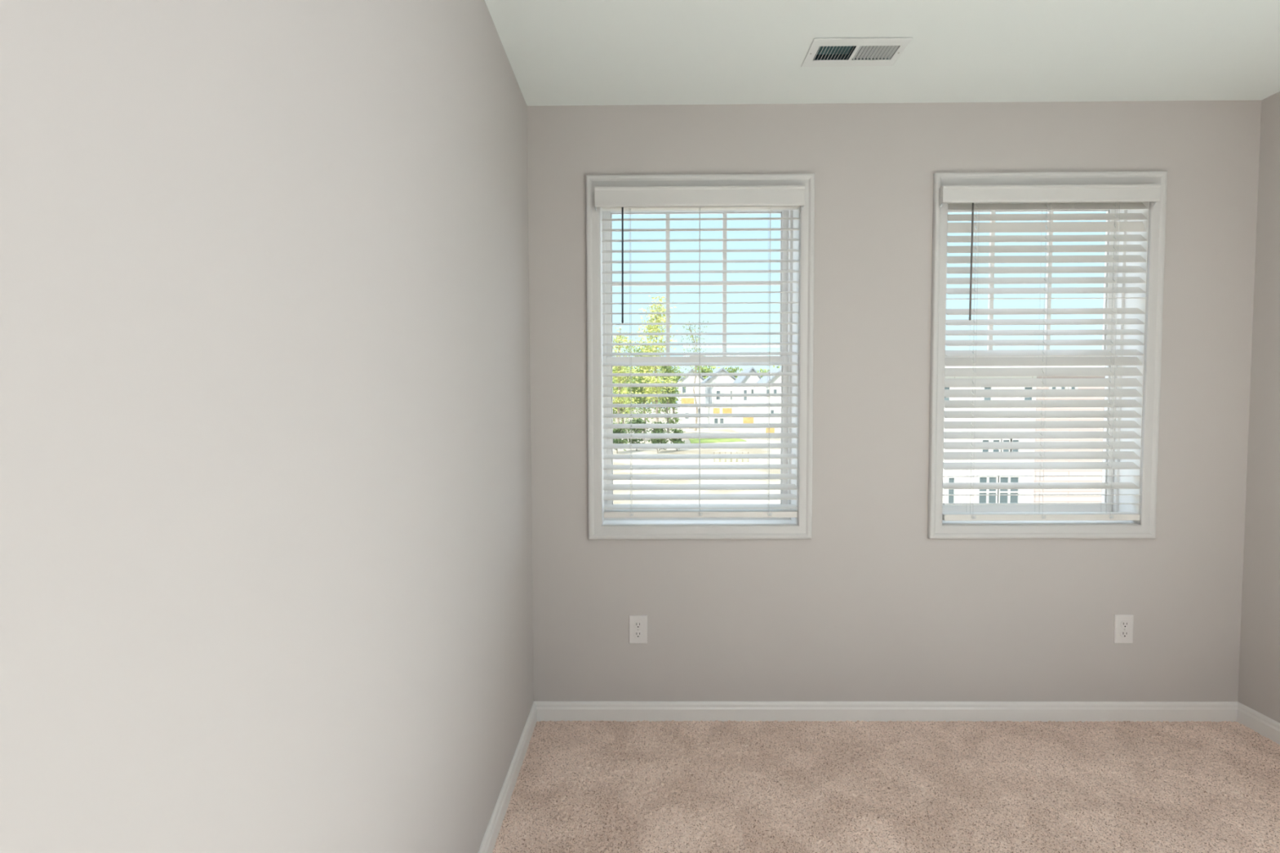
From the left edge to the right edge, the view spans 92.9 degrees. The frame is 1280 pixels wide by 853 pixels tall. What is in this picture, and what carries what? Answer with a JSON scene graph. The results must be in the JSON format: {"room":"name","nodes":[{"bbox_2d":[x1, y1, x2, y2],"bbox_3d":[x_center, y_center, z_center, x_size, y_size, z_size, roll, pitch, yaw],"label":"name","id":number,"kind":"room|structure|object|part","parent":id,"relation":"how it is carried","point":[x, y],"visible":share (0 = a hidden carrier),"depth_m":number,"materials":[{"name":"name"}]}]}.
{"room":"empty bedroom","nodes":[
{"label":"empty bedroom","id":0,"kind":"room"},
{"bbox_2d":[0,0,533,852],"bbox_3d":[-0.504,0.068,0.167,0.100,2.440,4.518,0,2,0],"label":"wall","id":1,"kind":"structure","parent":0,"point":[265,528],"depth_m":0.71,"materials":[{"name":"grey paint"}]},
{"bbox_2d":[477,702,537,852],"bbox_3d":[-0.443,1.255,0.217,0.014,0.082,4.518,0,2,0],"label":"baseboard","id":2,"kind":"structure","parent":1,"relation":"attached to","point":[488,843],"depth_m":1.96,"materials":[{"name":"white paint"}]},
{"bbox_2d":[484,0,1279,106],"bbox_3d":[0.955,-1.209,-0.406,3.036,0.150,5.908,0,2,0],"label":"ceiling","id":3,"kind":"structure","parent":0,"point":[558,52],"depth_m":2.00,"materials":[{"name":"white paint"}]},
{"bbox_2d":[800,37,912,66],"bbox_3d":[0.709,-1.264,2.010,0.313,0.063,0.162,0,2,0],"label":"ceiling vent","id":4,"kind":"object","parent":3,"relation":"in","point":[868,51],"visible":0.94,"depth_m":2.02,"materials":[{"name":"white metal"}]},
{"bbox_2d":[492,720,1279,852],"bbox_3d":[0.964,1.401,-0.293,3.036,0.204,5.908,0,2,0],"label":"floor","id":5,"kind":"structure","parent":0,"point":[717,786],"depth_m":2.02,"materials":[{"name":"beige carpet"}]},
{"bbox_2d":[527,100,1261,702],"bbox_3d":[0.983,-0.039,2.506,3.036,2.440,0.190,0,2,0],"label":"wall","id":6,"kind":"structure","parent":0,"point":[869,606],"depth_m":2.42,"materials":[{"name":"grey paint"}]},
{"bbox_2d":[628,615,647,643],"bbox_3d":[-0.008,0.818,2.452,0.074,0.116,0.009,0,2,0],"label":"wall outlet","id":7,"kind":"object","parent":6,"relation":"attached to","point":[637,624],"visible":1,"depth_m":2.45,"materials":[{"name":"white plastic"}]},
{"bbox_2d":[633,631,642,638],"bbox_3d":[-0.008,0.838,2.450,0.034,0.028,0.002,0,2,0],"label":"receptacle","id":8,"kind":"object","parent":7,"relation":"attached to","point":[637,634],"depth_m":2.45,"materials":[{"name":"white plastic"}]},
{"bbox_2d":[633,621,642,628],"bbox_3d":[-0.008,0.799,2.448,0.034,0.028,0.002,0,2,0],"label":"receptacle","id":9,"kind":"object","parent":7,"relation":"attached to","point":[637,624],"depth_m":2.45,"materials":[{"name":"white plastic"}]},
{"bbox_2d":[586,173,814,539],"bbox_3d":[0.237,-0.269,2.490,0.888,1.429,0.206,0,2,0],"label":"window","id":10,"kind":"structure","parent":6,"relation":"in","point":[600,527],"depth_m":2.42,"materials":[{"name":"white paint"}]},
{"bbox_3d":[0.236,-0.591,2.559,0.763,0.668,0.026,0,2,0],"label":"sash","id":11,"kind":"part","parent":10,"relation":"part of","materials":[{"name":"white plastic"}]},
{"bbox_3d":[0.238,0.045,2.558,0.763,0.670,0.026,0,2,0],"label":"sash","id":12,"kind":"part","parent":10,"relation":"part of","materials":[{"name":"white plastic"}]},
{"bbox_2d":[594,185,804,518],"bbox_3d":[0.231,-0.280,2.404,0.805,1.288,0.095,0,2,0],"label":"window blind","id":13,"kind":"object","parent":10,"relation":"attached to","point":[741,197],"visible":1,"depth_m":2.42,"materials":[{"name":"white plastic"}]},
{"bbox_3d":[-0.037,-0.260,2.426,0.005,1.236,0.056,0,2,0],"label":"ladder cord","id":14,"kind":"part","parent":13,"relation":"part of","materials":[{"name":"white fabric"}]},
{"bbox_3d":[0.237,-0.261,2.424,0.005,1.236,0.056,0,2,0],"label":"ladder cord","id":15,"kind":"part","parent":13,"relation":"part of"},
{"bbox_3d":[0.240,0.351,2.450,0.772,0.024,0.052,0,2,0],"label":"rail","id":16,"kind":"part","parent":13,"relation":"part of","materials":[{"name":"white plastic"}]},
{"bbox_3d":[0.513,-0.262,2.421,0.005,1.236,0.056,0,2,0],"label":"ladder cord","id":17,"kind":"part","parent":13,"relation":"part of","materials":[{"name":"white fabric"}]},
{"bbox_2d":[533,701,1237,722],"bbox_3d":[0.987,1.153,2.455,2.836,0.082,0.014,0,2,0],"label":"baseboard","id":18,"kind":"structure","parent":6,"relation":"attached to","point":[628,711],"depth_m":2.45,"materials":[{"name":"white paint"}]},
{"bbox_2d":[927,171,1167,538],"bbox_3d":[1.591,-0.274,2.478,0.890,1.429,0.206,0,2,0],"label":"window","id":19,"kind":"structure","parent":6,"relation":"in","point":[937,528],"depth_m":2.40,"materials":[{"name":"white paint"}]},
{"bbox_3d":[1.593,0.040,2.547,0.766,0.670,0.026,0,2,0],"label":"sash","id":20,"kind":"part","parent":19,"relation":"part of","materials":[{"name":"white plastic"}]},
{"bbox_3d":[1.591,-0.595,2.548,0.766,0.668,0.026,0,2,0],"label":"sash","id":21,"kind":"part","parent":19,"relation":"part of","materials":[{"name":"white plastic"}]},
{"bbox_2d":[939,183,1160,520],"bbox_3d":[1.571,-0.275,2.393,0.824,1.299,0.095,0,2,0],"label":"window blind","id":22,"kind":"object","parent":19,"relation":"attached to","point":[1024,197],"visible":0.99,"depth_m":2.40,"materials":[{"name":"white plastic"}]},
{"bbox_3d":[1.320,-0.257,2.415,0.005,1.251,0.056,0,2,0],"label":"ladder cord","id":23,"kind":"part","parent":22,"relation":"part of","materials":[{"name":"white fabric"}]},
{"bbox_3d":[1.595,0.360,2.439,0.772,0.026,0.052,0,2,0],"label":"rail","id":24,"kind":"part","parent":22,"relation":"part of","materials":[{"name":"white plastic"}]},
{"bbox_3d":[1.595,-0.258,2.412,0.005,1.251,0.056,0,2,0],"label":"ladder cord","id":25,"kind":"part","parent":22,"relation":"part of","materials":[{"name":"white fabric"}]},
{"bbox_3d":[1.590,-0.902,2.385,0.772,0.046,0.048,0,2,0],"label":"head rail","id":26,"kind":"part","parent":22,"relation":"part of","materials":[{"name":"white plastic"}]},
{"bbox_3d":[1.862,-0.259,2.410,0.005,1.251,0.056,0,2,0],"label":"ladder cord","id":27,"kind":"part","parent":22,"relation":"part of","materials":[{"name":"white fabric"}]},
{"bbox_3d":[1.591,-0.276,2.542,0.782,1.320,0.077,0,2,0],"label":"frame","id":28,"kind":"part","parent":19,"relation":"part of","materials":[{"name":"white plastic"}]},
{"bbox_2d":[1113,614,1133,643],"bbox_3d":[1.937,0.811,2.435,0.074,0.116,0.009,0,2,0],"label":"wall outlet","id":29,"kind":"object","parent":6,"relation":"attached to","point":[1123,624],"visible":1,"depth_m":2.43,"materials":[{"name":"white plastic"}]},
{"bbox_2d":[1120,631,1128,637],"bbox_3d":[1.937,0.831,2.433,0.034,0.028,0.002,0,2,0],"label":"receptacle","id":30,"kind":"object","parent":29,"relation":"attached to","point":[1122,633],"depth_m":2.43,"materials":[{"name":"white plastic"}]},
{"bbox_2d":[1120,621,1128,628],"bbox_3d":[1.937,0.792,2.432,0.034,0.028,0.002,0,2,0],"label":"receptacle","id":31,"kind":"object","parent":29,"relation":"attached to","point":[1124,624],"depth_m":2.43,"materials":[{"name":"white plastic"}]},
{"bbox_2d":[1237,91,1279,723],"bbox_3d":[2.432,0.058,0.142,0.100,2.440,4.518,0,2,0],"label":"wall","id":32,"kind":"structure","parent":0,"point":[1259,677],"depth_m":2.34,"materials":[{"name":"grey paint"}]},
{"bbox_2d":[1236,702,1279,744],"bbox_3d":[2.379,1.246,0.193,0.014,0.082,4.518,0,2,0],"label":"baseboard","id":33,"kind":"structure","parent":32,"relation":"attached to","point":[1260,723],"depth_m":2.35,"materials":[{"name":"white paint"}]},
{"label":"outside","id":34,"kind":"structure","parent":0,"visible":0},
{"bbox_2d":[613,408,780,504],"bbox_3d":[21.376,-2.573,162.868,360.000,0.500,314.000,0,2,0],"label":"ground","id":35,"kind":"structure","parent":34,"point":[751,451],"depth_m":37.04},
{"bbox_2d":[613,422,630,453],"bbox_3d":[-1.751,0.909,49.064,2.139,2.557,1.960,0,2,0],"label":"bush","id":36,"kind":"object","parent":35,"relation":"on","point":[615,430],"visible":0.39,"depth_m":48.81,"materials":[{"name":"green plant"}]},
{"bbox_2d":[612,366,635,412],"bbox_3d":[-4.999,-8.809,149.878,9.026,13.321,10.755,0,2,0],"label":"tree","id":37,"kind":"object","parent":35,"relation":"on","point":[613,382],"visible":0.08,"depth_m":148.48,"materials":[{"name":"green plant"}]},
{"bbox_2d":[612,326,639,423],"bbox_3d":[-1.886,-4.363,61.246,4.009,12.053,5.420,0,2,0],"label":"young tree","id":38,"kind":"object","parent":35,"relation":"on","point":[620,339],"visible":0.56,"depth_m":60.85,"materials":[{"name":"green plant"}]},
{"bbox_2d":[612,366,639,433],"bbox_3d":[-2.491,-3.155,72.050,5.601,8.710,4.714,0,2,0],"label":"leafy tree","id":39,"kind":"object","parent":35,"relation":"on","point":[620,408],"visible":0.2,"depth_m":71.69,"materials":[{"name":"green plant"}]},
{"bbox_2d":[624,417,654,450],"bbox_3d":[-0.148,0.666,51.720,2.925,2.795,2.525,0,2,0],"label":"bush","id":40,"kind":"object","parent":35,"relation":"on","point":[635,420],"visible":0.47,"depth_m":51.46,"materials":[{"name":"green plant"}]},
{"bbox_2d":[616,342,666,432],"bbox_3d":[-0.428,-3.868,65.877,6.707,10.666,6.888,0,2,0],"label":"leafy tree","id":41,"kind":"object","parent":35,"relation":"on","point":[638,391],"visible":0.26,"depth_m":65.78,"materials":[{"name":"green plant"}]},
{"bbox_2d":[631,366,663,413],"bbox_3d":[1.080,-9.417,161.887,13.236,13.507,10.116,0,2,0],"label":"tree","id":42,"kind":"object","parent":35,"relation":"on","point":[648,410],"visible":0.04,"depth_m":162.00,"materials":[{"name":"green plant"}]},
{"bbox_2d":[646,421,669,453],"bbox_3d":[1.513,0.850,49.079,1.996,2.652,2.065,0,2,0],"label":"bush","id":43,"kind":"object","parent":35,"relation":"on","point":[655,430],"visible":0.48,"depth_m":48.90,"materials":[{"name":"green plant"}]},
{"bbox_2d":[631,295,688,422],"bbox_3d":[1.285,-4.966,55.598,5.439,13.715,4.522,2,3,40],"label":"young tree","id":44,"kind":"object","parent":35,"relation":"on","point":[654,328],"visible":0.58,"depth_m":55.27,"materials":[{"name":"green plant"}]},
{"bbox_2d":[648,365,685,433],"bbox_3d":[2.943,-3.386,71.552,4.815,9.176,4.503,0,2,0],"label":"leafy tree","id":45,"kind":"object","parent":35,"relation":"on","point":[668,368],"visible":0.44,"depth_m":71.28,"materials":[{"name":"green plant"}]},
{"bbox_2d":[658,368,686,413],"bbox_3d":[10.429,-10.110,175.060,12.707,13.687,11.690,0,2,0],"label":"tree","id":46,"kind":"object","parent":35,"relation":"on","point":[679,377],"visible":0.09,"depth_m":174.44,"materials":[{"name":"green plant"}]},
{"bbox_2d":[668,428,685,450],"bbox_3d":[3.115,1.095,51.608,1.527,1.934,1.762,1,3,21],"label":"bush","id":47,"kind":"object","parent":35,"relation":"on","point":[675,431],"visible":0.49,"depth_m":51.51,"materials":[{"name":"green plant"}]},
{"bbox_2d":[677,368,705,423],"bbox_3d":[8.257,-4.642,99.327,3.917,9.220,7.800,0,2,0],"label":"townhouse","id":48,"kind":"structure","parent":35,"relation":"on","point":[690,379],"depth_m":95.82,"materials":[{"name":"white"}]},
{"bbox_3d":[7.503,-3.806,95.835,2.015,1.336,0.059,0,2,0],"label":"wall panel","id":49,"kind":"part","parent":48,"relation":"part of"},
{"bbox_2d":[680,320,711,431],"bbox_3d":[7.851,-6.955,83.482,5.626,15.240,5.382,0,2,0],"label":"young tree","id":50,"kind":"object","parent":35,"relation":"on","point":[689,329],"visible":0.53,"depth_m":83.53,"materials":[{"name":"green plant"}]},
{"bbox_2d":[693,365,720,378],"bbox_3d":[16.451,-8.863,150.017,10.366,13.366,10.526,0,2,0],"label":"tree","id":51,"kind":"object","parent":35,"relation":"on","point":[707,370],"visible":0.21,"depth_m":149.53,"materials":[{"name":"green plant"}]},
{"bbox_2d":[688,438,746,443],"bbox_3d":[8.072,1.446,64.558,5.961,0.060,9.000,0,2,0],"label":"lawn","id":52,"kind":"structure","parent":35,"relation":"on","point":[691,440],"depth_m":63.69,"materials":[{"name":"green plant"}]},
{"bbox_2d":[700,367,736,429],"bbox_3d":[11.904,-4.157,91.310,4.972,8.916,7.800,0,2,0],"label":"townhouse","id":53,"kind":"structure","parent":35,"relation":"on","point":[709,379],"depth_m":87.82,"materials":[{"name":"white"}]},
{"bbox_3d":[9.900,-4.204,87.790,0.919,2.866,0.059,0,2,0],"label":"wall panel","id":54,"kind":"part","parent":53,"relation":"part of","materials":[{"name":"grey"}]},
{"bbox_3d":[11.038,-2.206,87.867,0.922,0.921,0.059,0,2,0],"label":"wall panel","id":55,"kind":"part","parent":53,"relation":"part of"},
{"bbox_3d":[13.038,-2.206,87.851,2.253,0.916,0.059,0,2,0],"label":"wall panel","id":56,"kind":"part","parent":53,"relation":"part of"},
{"bbox_2d":[713,452,748,462],"bbox_3d":[6.293,2.106,42.047,2.408,0.700,0.065,0,2,0],"label":"fence","id":57,"kind":"object","parent":35,"relation":"on","point":[714,460],"visible":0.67,"depth_m":42.08,"materials":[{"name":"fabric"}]},
{"bbox_2d":[723,366,743,377],"bbox_3d":[24.971,-9.470,162.018,12.011,13.473,11.335,0,2,0],"label":"tree","id":58,"kind":"object","parent":35,"relation":"on","point":[735,370],"visible":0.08,"depth_m":161.72,"materials":[{"name":"green plant"}]},
{"bbox_2d":[731,366,761,432],"bbox_3d":[14.738,-3.621,83.301,3.212,8.678,7.800,0,2,0],"label":"townhouse","id":59,"kind":"structure","parent":35,"relation":"on","point":[752,379],"depth_m":79.86,"materials":[{"name":"white"}]},
{"bbox_3d":[14.844,-0.792,79.889,2.606,1.019,0.059,0,2,0],"label":"wall panel","id":60,"kind":"part","parent":59,"relation":"part of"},
{"bbox_2d":[755,368,770,377],"bbox_3d":[33.063,-10.027,175.012,13.779,13.400,11.884,0,2,0],"label":"tree","id":61,"kind":"object","parent":35,"relation":"on","point":[761,370],"visible":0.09,"depth_m":174.06,"materials":[{"name":"green plant"}]},
{"bbox_2d":[753,367,781,435],"bbox_3d":[16.788,-2.592,75.321,4.061,9.058,7.800,0,2,0],"label":"townhouse","id":62,"kind":"structure","parent":35,"relation":"on","point":[773,379],"depth_m":71.92,"materials":[{"name":"white"}]},
{"bbox_3d":[15.384,0.464,71.931,1.004,0.586,0.059,0,2,0],"label":"wall panel","id":63,"kind":"part","parent":62,"relation":"part of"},
{"bbox_2d":[942,365,1045,502],"bbox_3d":[10.552,0.612,22.260,3.538,5.363,7.400,0,2,0],"label":"townhouse","id":64,"kind":"structure","parent":35,"relation":"on","point":[946,499],"depth_m":18.96,"materials":[{"name":"beige"}]},
{"bbox_2d":[1033,365,1105,502],"bbox_3d":[14.331,0.607,22.228,3.998,5.348,7.400,0,2,0],"label":"townhouse","id":65,"kind":"structure","parent":35,"relation":"on","point":[1046,499],"depth_m":18.96,"materials":[{"name":"white"}]}
]}

